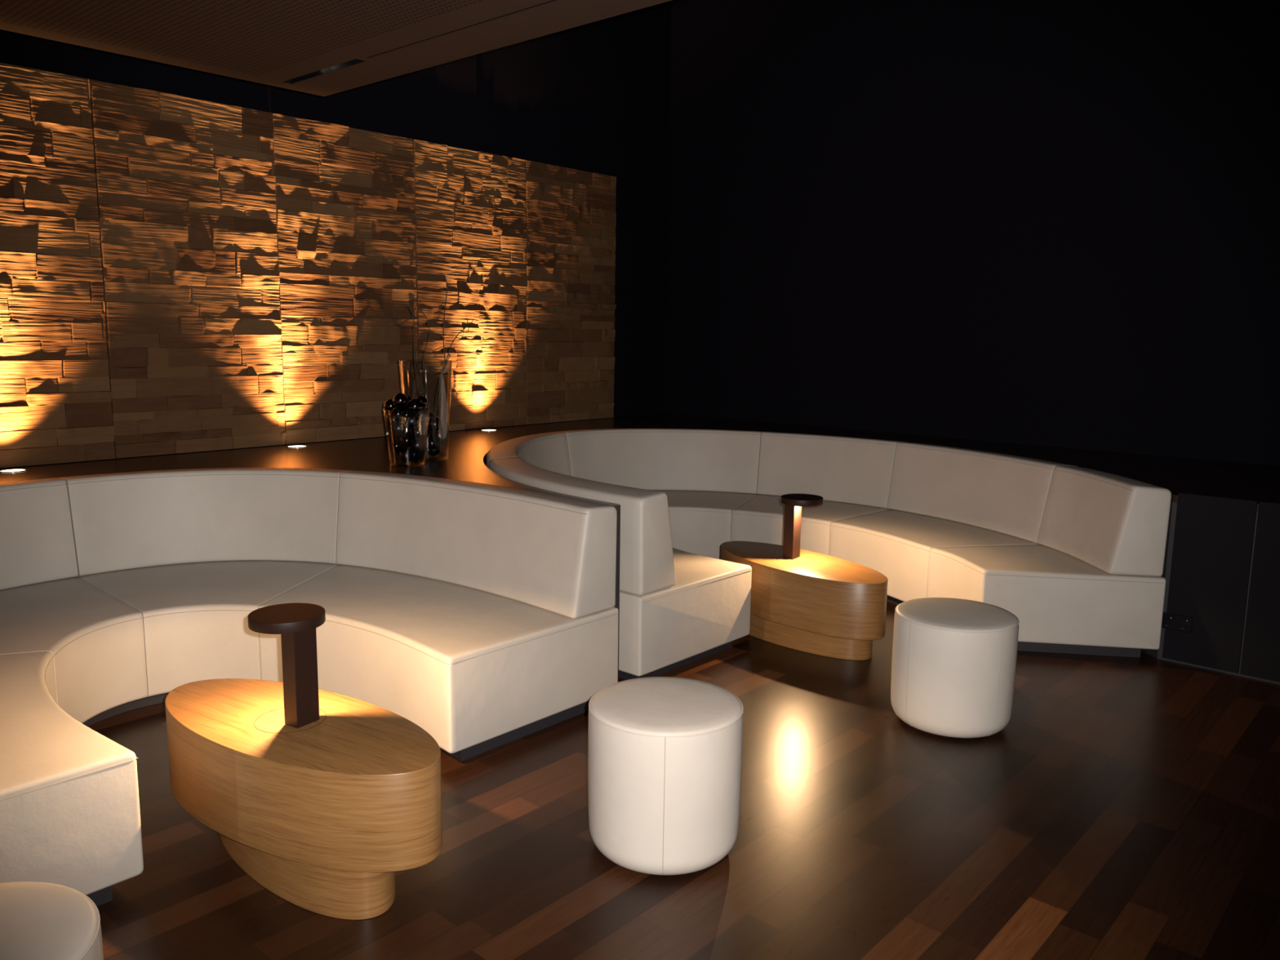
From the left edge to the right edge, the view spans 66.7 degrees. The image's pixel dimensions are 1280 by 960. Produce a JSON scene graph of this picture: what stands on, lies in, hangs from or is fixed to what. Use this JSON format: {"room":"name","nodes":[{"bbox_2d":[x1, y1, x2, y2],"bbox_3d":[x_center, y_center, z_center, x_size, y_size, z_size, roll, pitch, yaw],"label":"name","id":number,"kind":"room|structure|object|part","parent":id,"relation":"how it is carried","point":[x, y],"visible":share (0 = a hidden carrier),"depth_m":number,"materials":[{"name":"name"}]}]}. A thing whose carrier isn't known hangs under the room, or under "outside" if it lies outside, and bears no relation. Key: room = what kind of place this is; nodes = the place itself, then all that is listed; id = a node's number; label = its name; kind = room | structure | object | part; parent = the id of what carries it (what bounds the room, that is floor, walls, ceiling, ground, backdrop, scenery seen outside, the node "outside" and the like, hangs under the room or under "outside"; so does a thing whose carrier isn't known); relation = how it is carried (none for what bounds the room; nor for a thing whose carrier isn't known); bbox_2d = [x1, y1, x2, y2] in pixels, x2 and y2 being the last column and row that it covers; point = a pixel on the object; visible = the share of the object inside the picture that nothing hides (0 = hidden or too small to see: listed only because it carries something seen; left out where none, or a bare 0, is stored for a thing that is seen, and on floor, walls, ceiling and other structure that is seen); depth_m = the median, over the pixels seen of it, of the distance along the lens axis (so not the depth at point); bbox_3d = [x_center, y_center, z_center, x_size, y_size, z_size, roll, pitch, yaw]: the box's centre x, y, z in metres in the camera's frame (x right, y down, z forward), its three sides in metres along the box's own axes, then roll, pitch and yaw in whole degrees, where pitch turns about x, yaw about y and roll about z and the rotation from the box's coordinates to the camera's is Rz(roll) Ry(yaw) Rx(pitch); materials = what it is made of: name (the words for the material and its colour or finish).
{"room":"entertainment venue","nodes":[
{"label":"entertainment venue","id":0,"kind":"room"},
{"bbox_2d":[0,0,671,466],"bbox_3d":[-2.711,-2.115,5.648,0.120,5.600,11.200,8,12,41],"label":"wall","id":1,"kind":"structure","parent":0,"point":[593,97],"depth_m":7.79,"materials":[{"name":"black paint"}]},
{"bbox_2d":[0,0,671,96],"bbox_3d":[-0.692,-1.435,1.060,6.500,0.203,4.600,8,12,41],"label":"ceiling panel","id":2,"kind":"object","parent":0,"point":[318,47],"visible":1,"depth_m":3.81,"materials":[{"name":"black paint"}]},
{"bbox_2d":[88,600,1279,959],"bbox_3d":[0.584,1.194,3.157,9.400,0.100,11.200,8,12,41],"label":"floor","id":3,"kind":"structure","parent":0,"point":[1123,808],"depth_m":3.08,"materials":[{"name":"brown wood"}]},
{"bbox_2d":[0,881,103,959],"bbox_3d":[-1.262,1.085,1.796,0.496,0.476,0.496,-2,9,-18],"label":"round stool","id":4,"kind":"object","parent":3,"relation":"on","point":[39,921],"visible":1,"depth_m":1.85,"materials":[{"name":"white leather"}]},
{"bbox_2d":[164,678,442,919],"bbox_3d":[-1.048,0.937,2.974,1.112,0.421,0.458,6,10,32],"label":"coffee table","id":5,"kind":"object","parent":3,"relation":"on","point":[323,814],"visible":0.95,"depth_m":2.71,"materials":[{"name":"brown wood"}]},
{"bbox_2d":[247,603,325,728],"bbox_3d":[-1.059,0.562,2.934,0.218,0.332,0.218,6,10,32],"label":"table lamp","id":6,"kind":"object","parent":5,"relation":"on","point":[296,624],"visible":1,"depth_m":2.88,"materials":[{"name":"brown metal"}]},
{"bbox_3d":[-1.017,0.581,2.910,0.058,0.302,0.082,6,10,32],"label":"post","id":7,"kind":"part","parent":6,"relation":"part of","materials":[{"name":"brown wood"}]},
{"bbox_2d":[0,467,618,906],"bbox_3d":[-1.940,0.551,3.879,2.414,0.883,2.908,8,12,41],"label":"curved sofa","id":8,"kind":"object","parent":3,"relation":"on","point":[483,617],"visible":0.91,"depth_m":4.09,"materials":[{"name":"beige leather"}]},
{"bbox_3d":[-2.950,0.311,3.928,0.481,0.451,1.527,2,9,9],"label":"backrest","id":9,"kind":"part","parent":8,"relation":"part of","materials":[{"name":"beige leather"}]},
{"bbox_3d":[-2.253,0.886,2.956,1.596,0.370,1.056,8,12,41],"label":"seat","id":10,"kind":"part","parent":8,"relation":"part of","materials":[{"name":"beige leather"}]},
{"bbox_3d":[-2.753,0.746,3.824,1.314,0.370,1.304,8,12,41],"label":"seat","id":11,"kind":"part","parent":8,"relation":"part of","materials":[{"name":"beige leather"}]},
{"bbox_3d":[-2.133,0.181,4.854,1.372,0.451,0.439,-2,9,-15],"label":"backrest","id":12,"kind":"part","parent":8,"relation":"part of","materials":[{"name":"beige leather"}]},
{"bbox_3d":[-1.950,0.618,4.734,1.293,0.370,1.202,8,12,41],"label":"seat","id":13,"kind":"part","parent":8,"relation":"part of","materials":[{"name":"beige leather"}]},
{"bbox_3d":[-1.053,0.690,4.345,1.664,0.370,1.068,8,12,41],"label":"seat","id":14,"kind":"part","parent":8,"relation":"part of","materials":[{"name":"beige leather"}]},
{"bbox_3d":[-0.820,0.249,4.528,1.667,0.451,0.349,7,11,35],"label":"backrest","id":15,"kind":"part","parent":8,"relation":"part of","materials":[{"name":"beige leather"}]},
{"bbox_2d":[0,413,1279,684],"bbox_3d":[0.542,0.696,3.252,8.498,0.855,8.590,8,12,41],"label":"wall ledge","id":16,"kind":"object","parent":3,"relation":"on","point":[1221,568],"visible":0.23,"depth_m":4.93,"materials":[{"name":"brown wood"}]},
{"bbox_2d":[0,468,27,472],"bbox_3d":[-3.250,-0.049,5.038,0.132,0.005,0.132,8,12,41],"label":"uplight","id":17,"kind":"object","parent":16,"relation":"on","point":[10,470],"visible":1,"depth_m":5.04,"materials":[{"name":"silver metal"}]},
{"bbox_2d":[0,62,115,467],"bbox_3d":[-3.318,-1.085,4.995,0.052,2.056,1.033,8,12,41],"label":"stone panel","id":18,"kind":"object","parent":16,"relation":"on","point":[55,394],"visible":1,"depth_m":5.18,"materials":[{"name":"stone"}]},
{"bbox_2d":[89,79,285,458],"bbox_3d":[-2.627,-1.193,5.765,0.052,2.056,1.033,8,12,41],"label":"stone panel","id":19,"kind":"object","parent":16,"relation":"on","point":[186,196],"visible":1,"depth_m":5.72,"materials":[{"name":"stone"}]},
{"bbox_2d":[286,444,307,448],"bbox_3d":[-2.193,-0.215,6.216,0.132,0.005,0.132,8,12,41],"label":"uplight","id":20,"kind":"object","parent":16,"relation":"on","point":[292,446],"visible":1,"depth_m":6.21,"materials":[{"name":"silver metal"}]},
{"bbox_2d":[271,113,418,444],"bbox_3d":[-1.934,-1.301,6.533,0.057,2.056,1.033,8,12,41],"label":"stone panel","id":21,"kind":"object","parent":16,"relation":"on","point":[345,225],"visible":0.96,"depth_m":6.48,"materials":[{"name":"stone"}]},
{"bbox_2d":[382,407,429,466],"bbox_3d":[-1.304,-0.242,5.439,0.252,0.316,0.252,8,12,41],"label":"glass vase","id":22,"kind":"object","parent":16,"relation":"on","point":[388,414],"visible":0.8,"depth_m":5.39,"materials":[{"name":"clear glass"}]},
{"bbox_2d":[383,399,395,409],"bbox_3d":[-1.383,-0.411,5.396,0.076,0.076,0.076,8,12,41],"label":"decorative ball","id":23,"kind":"object","parent":22,"relation":"in","point":[388,404],"visible":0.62,"depth_m":5.37,"materials":[{"name":"black glass"}]},
{"bbox_2d":[395,439,403,452],"bbox_3d":[-1.355,-0.189,5.410,0.072,0.072,0.072,8,12,41],"label":"decorative ball","id":24,"kind":"object","parent":22,"relation":"in","point":[399,447],"visible":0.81,"depth_m":5.39,"materials":[{"name":"black glass"}]},
{"bbox_2d":[392,406,405,421],"bbox_3d":[-1.333,-0.365,5.358,0.080,0.080,0.080,8,12,41],"label":"decorative ball","id":25,"kind":"object","parent":22,"relation":"in","point":[399,415],"visible":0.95,"depth_m":5.33,"materials":[{"name":"black glass"}]},
{"bbox_2d":[393,421,405,435],"bbox_3d":[-1.335,-0.286,5.376,0.080,0.080,0.080,8,12,41],"label":"decorative ball","id":26,"kind":"object","parent":22,"relation":"in","point":[399,427],"visible":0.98,"depth_m":5.35,"materials":[{"name":"grey glass"}]},
{"bbox_2d":[394,432,404,439],"bbox_3d":[-1.362,-0.257,5.450,0.084,0.084,0.084,8,12,41],"label":"decorative ball","id":27,"kind":"object","parent":22,"relation":"in","point":[397,437],"visible":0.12,"depth_m":5.42,"materials":[{"name":"black glass"}]},
{"bbox_2d":[392,392,408,407],"bbox_3d":[-1.314,-0.437,5.328,0.080,0.080,0.080,8,12,41],"label":"decorative ball","id":28,"kind":"object","parent":22,"relation":"in","point":[400,400],"visible":1,"depth_m":5.30,"materials":[{"name":"black glass"}]},
{"bbox_2d":[399,448,413,462],"bbox_3d":[-1.304,-0.137,5.434,0.080,0.080,0.080,8,12,41],"label":"decorative ball","id":29,"kind":"object","parent":22,"relation":"in","point":[406,455],"visible":1,"depth_m":5.41,"materials":[{"name":"grey glass"}]},
{"bbox_2d":[399,433,414,447],"bbox_3d":[-1.291,-0.219,5.381,0.080,0.080,0.080,8,12,41],"label":"decorative ball","id":30,"kind":"object","parent":22,"relation":"in","point":[406,440],"visible":1,"depth_m":5.35,"materials":[{"name":"black glass"}]},
{"bbox_2d":[402,408,413,421],"bbox_3d":[-1.297,-0.359,5.436,0.076,0.076,0.076,8,12,41],"label":"decorative ball","id":31,"kind":"object","parent":22,"relation":"in","point":[406,411],"visible":0.16,"depth_m":5.41,"materials":[{"name":"black glass"}]},
{"bbox_2d":[402,395,412,408],"bbox_3d":[-1.303,-0.433,5.411,0.080,0.080,0.080,8,12,41],"label":"decorative ball","id":32,"kind":"object","parent":31,"relation":"on","point":[409,397],"visible":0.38,"depth_m":5.39,"materials":[{"name":"grey glass"}]},
{"bbox_2d":[404,413,419,428],"bbox_3d":[-1.261,-0.325,5.372,0.084,0.084,0.084,8,12,41],"label":"decorative ball","id":33,"kind":"object","parent":22,"relation":"in","point":[411,420],"visible":1,"depth_m":5.34,"materials":[{"name":"grey glass"}]},
{"bbox_2d":[409,438,418,453],"bbox_3d":[-1.248,-0.195,5.452,0.084,0.084,0.084,8,12,41],"label":"decorative ball","id":34,"kind":"object","parent":22,"relation":"in","point":[415,447],"visible":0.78,"depth_m":5.42,"materials":[{"name":"grey glass"}]},
{"bbox_2d":[410,448,418,461],"bbox_3d":[-1.282,-0.144,5.508,0.072,0.072,0.072,8,12,41],"label":"decorative ball","id":35,"kind":"object","parent":22,"relation":"in","point":[415,455],"visible":0.42,"depth_m":5.48,"materials":[{"name":"black glass"}]},
{"bbox_2d":[407,398,422,413],"bbox_3d":[-1.242,-0.407,5.361,0.084,0.084,0.084,8,12,41],"label":"decorative ball","id":36,"kind":"object","parent":22,"relation":"in","point":[414,404],"visible":0.99,"depth_m":5.33,"materials":[{"name":"black glass"}]},
{"bbox_2d":[411,426,419,439],"bbox_3d":[-1.239,-0.265,5.417,0.072,0.072,0.072,8,12,41],"label":"decorative ball","id":37,"kind":"object","parent":22,"relation":"in","point":[415,432],"visible":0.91,"depth_m":5.39,"materials":[{"name":"black glass"}]},
{"bbox_2d":[415,395,427,408],"bbox_3d":[-1.226,-0.438,5.439,0.072,0.072,0.072,8,12,41],"label":"decorative ball","id":38,"kind":"object","parent":22,"relation":"in","point":[423,399],"visible":0.54,"depth_m":5.42,"materials":[{"name":"black glass"}]},
{"bbox_2d":[398,359,452,461],"bbox_3d":[-1.247,-0.410,5.682,0.304,0.576,0.304,8,12,41],"label":"glass vase","id":39,"kind":"object","parent":16,"relation":"on","point":[404,365],"visible":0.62,"depth_m":5.62,"materials":[{"name":"clear glass"}]},
{"bbox_2d":[397,297,420,395],"bbox_3d":[-1.314,-0.700,5.625,0.138,0.688,0.101,3,9,17],"label":"twig","id":40,"kind":"object","parent":39,"relation":"in","point":[414,324],"visible":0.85,"depth_m":5.58,"materials":[{"name":"brown wood"}]},
{"bbox_2d":[417,309,435,412],"bbox_3d":[-1.247,-0.688,5.681,0.102,0.615,0.061,3,9,13],"label":"twig","id":41,"kind":"object","parent":39,"relation":"in","point":[420,309],"visible":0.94,"depth_m":5.68,"materials":[{"name":"brown wood"}]},
{"bbox_2d":[428,412,434,418],"bbox_3d":[-1.237,-0.359,5.703,0.080,0.080,0.080,8,12,41],"label":"decorative ball","id":42,"kind":"object","parent":39,"relation":"in","point":[431,415],"visible":0.21,"depth_m":5.68,"materials":[{"name":"grey glass"}]},
{"bbox_2d":[426,436,438,449],"bbox_3d":[-1.210,-0.213,5.646,0.076,0.076,0.076,8,12,41],"label":"decorative ball","id":43,"kind":"object","parent":39,"relation":"in","point":[432,442],"visible":0.92,"depth_m":5.62,"materials":[{"name":"black glass"}]},
{"bbox_2d":[426,443,439,456],"bbox_3d":[-1.217,-0.185,5.724,0.090,0.090,0.090,8,12,41],"label":"decorative ball","id":44,"kind":"object","parent":39,"relation":"in","point":[436,451],"visible":0.59,"depth_m":5.70,"materials":[{"name":"grey glass"}]},
{"bbox_2d":[427,416,440,431],"bbox_3d":[-1.191,-0.322,5.641,0.090,0.090,0.090,8,12,41],"label":"decorative ball","id":45,"kind":"object","parent":39,"relation":"in","point":[434,423],"visible":0.96,"depth_m":5.61,"materials":[{"name":"black glass"}]},
{"bbox_2d":[432,430,440,443],"bbox_3d":[-1.173,-0.258,5.702,0.084,0.084,0.084,8,12,41],"label":"decorative ball","id":46,"kind":"object","parent":39,"relation":"in","point":[436,434],"visible":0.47,"depth_m":5.67,"materials":[{"name":"grey glass"}]},
{"bbox_2d":[434,278,447,417],"bbox_3d":[-1.154,-0.756,5.618,0.084,0.806,0.036,2,9,6],"label":"twig","id":47,"kind":"object","parent":39,"relation":"in","point":[443,319],"visible":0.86,"depth_m":5.62,"materials":[{"name":"brown wood"}]},
{"bbox_2d":[433,318,473,413],"bbox_3d":[-1.095,-0.662,5.689,0.245,0.567,0.047,0,9,-3],"label":"twig","id":48,"kind":"object","parent":39,"relation":"in","point":[464,327],"visible":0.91,"depth_m":5.68,"materials":[{"name":"brown wood"}]},
{"bbox_2d":[413,139,527,432],"bbox_3d":[-1.245,-1.409,7.304,0.054,2.056,1.033,8,12,41],"label":"stone panel","id":49,"kind":"object","parent":16,"relation":"on","point":[469,206],"visible":0.98,"depth_m":7.29,"materials":[{"name":"stone"}]},
{"bbox_2d":[480,429,497,431],"bbox_3d":[-1.147,-0.379,7.381,0.132,0.005,0.132,8,12,41],"label":"uplight","id":50,"kind":"object","parent":16,"relation":"on","point":[480,429],"visible":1,"depth_m":7.37,"materials":[{"name":"silver metal"}]},
{"bbox_2d":[524,160,616,424],"bbox_3d":[-0.557,-1.517,8.070,0.055,2.056,1.023,8,12,41],"label":"stone panel","id":51,"kind":"object","parent":16,"relation":"on","point":[571,214],"visible":1,"depth_m":8.04,"materials":[{"name":"stone"}]},
{"bbox_2d":[1161,612,1193,633],"bbox_3d":[2.653,0.706,4.817,0.150,0.080,0.014,8,12,41],"label":"power socket","id":52,"kind":"object","parent":16,"relation":"attached to","point":[1170,621],"visible":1,"depth_m":4.81,"materials":[{"name":"black plastic"}]},
{"bbox_3d":[3.157,0.554,4.367,1.400,0.840,0.015,8,12,41],"label":"panel","id":53,"kind":"part","parent":16,"relation":"part of","materials":[{"name":"black"}]},
{"bbox_2d":[587,676,743,875],"bbox_3d":[0.077,0.913,3.038,0.482,0.476,0.482,1,9,2],"label":"round stool","id":54,"kind":"object","parent":3,"relation":"on","point":[664,753],"visible":1,"depth_m":2.85,"materials":[{"name":"white leather"}]},
{"bbox_2d":[590,676,742,735],"bbox_3d":[0.080,0.688,3.004,0.470,0.020,0.470,1,9,2],"label":"cushion","id":55,"kind":"object","parent":54,"relation":"on","point":[648,705],"depth_m":2.94,"materials":[{"name":"white leather"}]},
{"bbox_2d":[720,541,888,660],"bbox_3d":[0.832,0.630,5.146,0.458,0.421,1.112,-6,11,-37],"label":"coffee table","id":56,"kind":"object","parent":3,"relation":"on","point":[813,602],"visible":0.79,"depth_m":4.86,"materials":[{"name":"brown wood"}]},
{"bbox_2d":[781,493,822,559],"bbox_3d":[0.848,0.253,5.124,0.218,0.332,0.218,7,11,37],"label":"table lamp","id":57,"kind":"object","parent":56,"relation":"on","point":[793,503],"visible":1,"depth_m":5.12,"materials":[{"name":"brown metal"}]},
{"bbox_3d":[0.808,0.263,5.156,0.058,0.302,0.082,7,11,37],"label":"post","id":58,"kind":"part","parent":57,"relation":"part of","materials":[{"name":"brown metal"}]},
{"bbox_2d":[486,428,1171,679],"bbox_3d":[0.742,0.260,6.025,3.353,0.883,3.133,-1,9,-10],"label":"curved sofa","id":59,"kind":"object","parent":3,"relation":"on","point":[1076,553],"visible":0.76,"depth_m":5.53,"materials":[{"name":"beige leather"}]},
{"bbox_3d":[-0.732,-0.018,6.281,0.393,0.451,1.513,2,9,6],"label":"backrest","id":60,"kind":"part","parent":59,"relation":"part of","materials":[{"name":"beige leather"}]},
{"bbox_3d":[-0.382,0.191,4.947,0.374,0.451,1.530,-5,11,-34],"label":"backrest","id":61,"kind":"part","parent":59,"relation":"part of","materials":[{"name":"beige leather"}]},
{"bbox_3d":[0.135,-0.147,7.206,1.635,0.451,0.477,-1,9,-8],"label":"backrest","id":62,"kind":"part","parent":59,"relation":"part of","materials":[{"name":"beige leather"}]},
{"bbox_3d":[-0.134,0.578,5.161,0.985,0.370,1.541,-5,10,-32],"label":"seat","id":63,"kind":"part","parent":59,"relation":"part of","materials":[{"name":"beige leather"}]},
{"bbox_3d":[0.088,0.281,7.121,1.409,0.370,1.104,4,9,21],"label":"seat","id":64,"kind":"part","parent":59,"relation":"part of","materials":[{"name":"beige leather"}]},
{"bbox_3d":[1.117,0.349,6.767,1.072,0.370,1.039,8,12,41],"label":"seat","id":65,"kind":"part","parent":59,"relation":"part of","materials":[{"name":"beige leather"}]},
{"bbox_3d":[1.353,-0.090,6.939,1.081,0.451,0.308,6,10,32],"label":"backrest","id":66,"kind":"part","parent":59,"relation":"part of","materials":[{"name":"beige leather"}]},
{"bbox_3d":[1.845,0.475,6.010,0.970,0.370,1.351,-4,10,-30],"label":"seat","id":67,"kind":"part","parent":59,"relation":"part of","materials":[{"name":"beige leather"}]},
{"bbox_3d":[2.118,0.048,6.105,0.331,0.451,1.348,-4,10,-29],"label":"backrest","id":68,"kind":"part","parent":59,"relation":"part of","materials":[{"name":"beige leather"}]},
{"bbox_3d":[2.144,0.612,5.142,0.926,0.370,0.811,-1,9,-11],"label":"seat","id":69,"kind":"part","parent":59,"relation":"part of","materials":[{"name":"beige leather"}]},
{"bbox_3d":[2.445,0.199,5.149,0.281,0.451,0.804,0,9,-6],"label":"backrest","id":70,"kind":"part","parent":59,"relation":"part of","materials":[{"name":"beige leather"}]},
{"bbox_2d":[890,597,1019,737],"bbox_3d":[1.304,0.775,4.053,0.494,0.476,0.494,-4,10,-27],"label":"round stool","id":71,"kind":"object","parent":3,"relation":"on","point":[953,661],"visible":1,"depth_m":3.86,"materials":[{"name":"white leather"}]},
{"bbox_2d":[896,597,1017,631],"bbox_3d":[1.307,0.550,4.018,0.482,0.020,0.482,-4,10,-27],"label":"cushion","id":72,"kind":"object","parent":71,"relation":"on","point":[925,614],"depth_m":3.95,"materials":[{"name":"white leather"}]},
{"bbox_2d":[664,0,1279,466],"bbox_3d":[3.697,-2.070,5.929,9.100,5.600,0.120,8,12,41],"label":"wall","id":73,"kind":"structure","parent":0,"point":[1048,223],"depth_m":6.98,"materials":[{"name":"black paint"}]}
]}

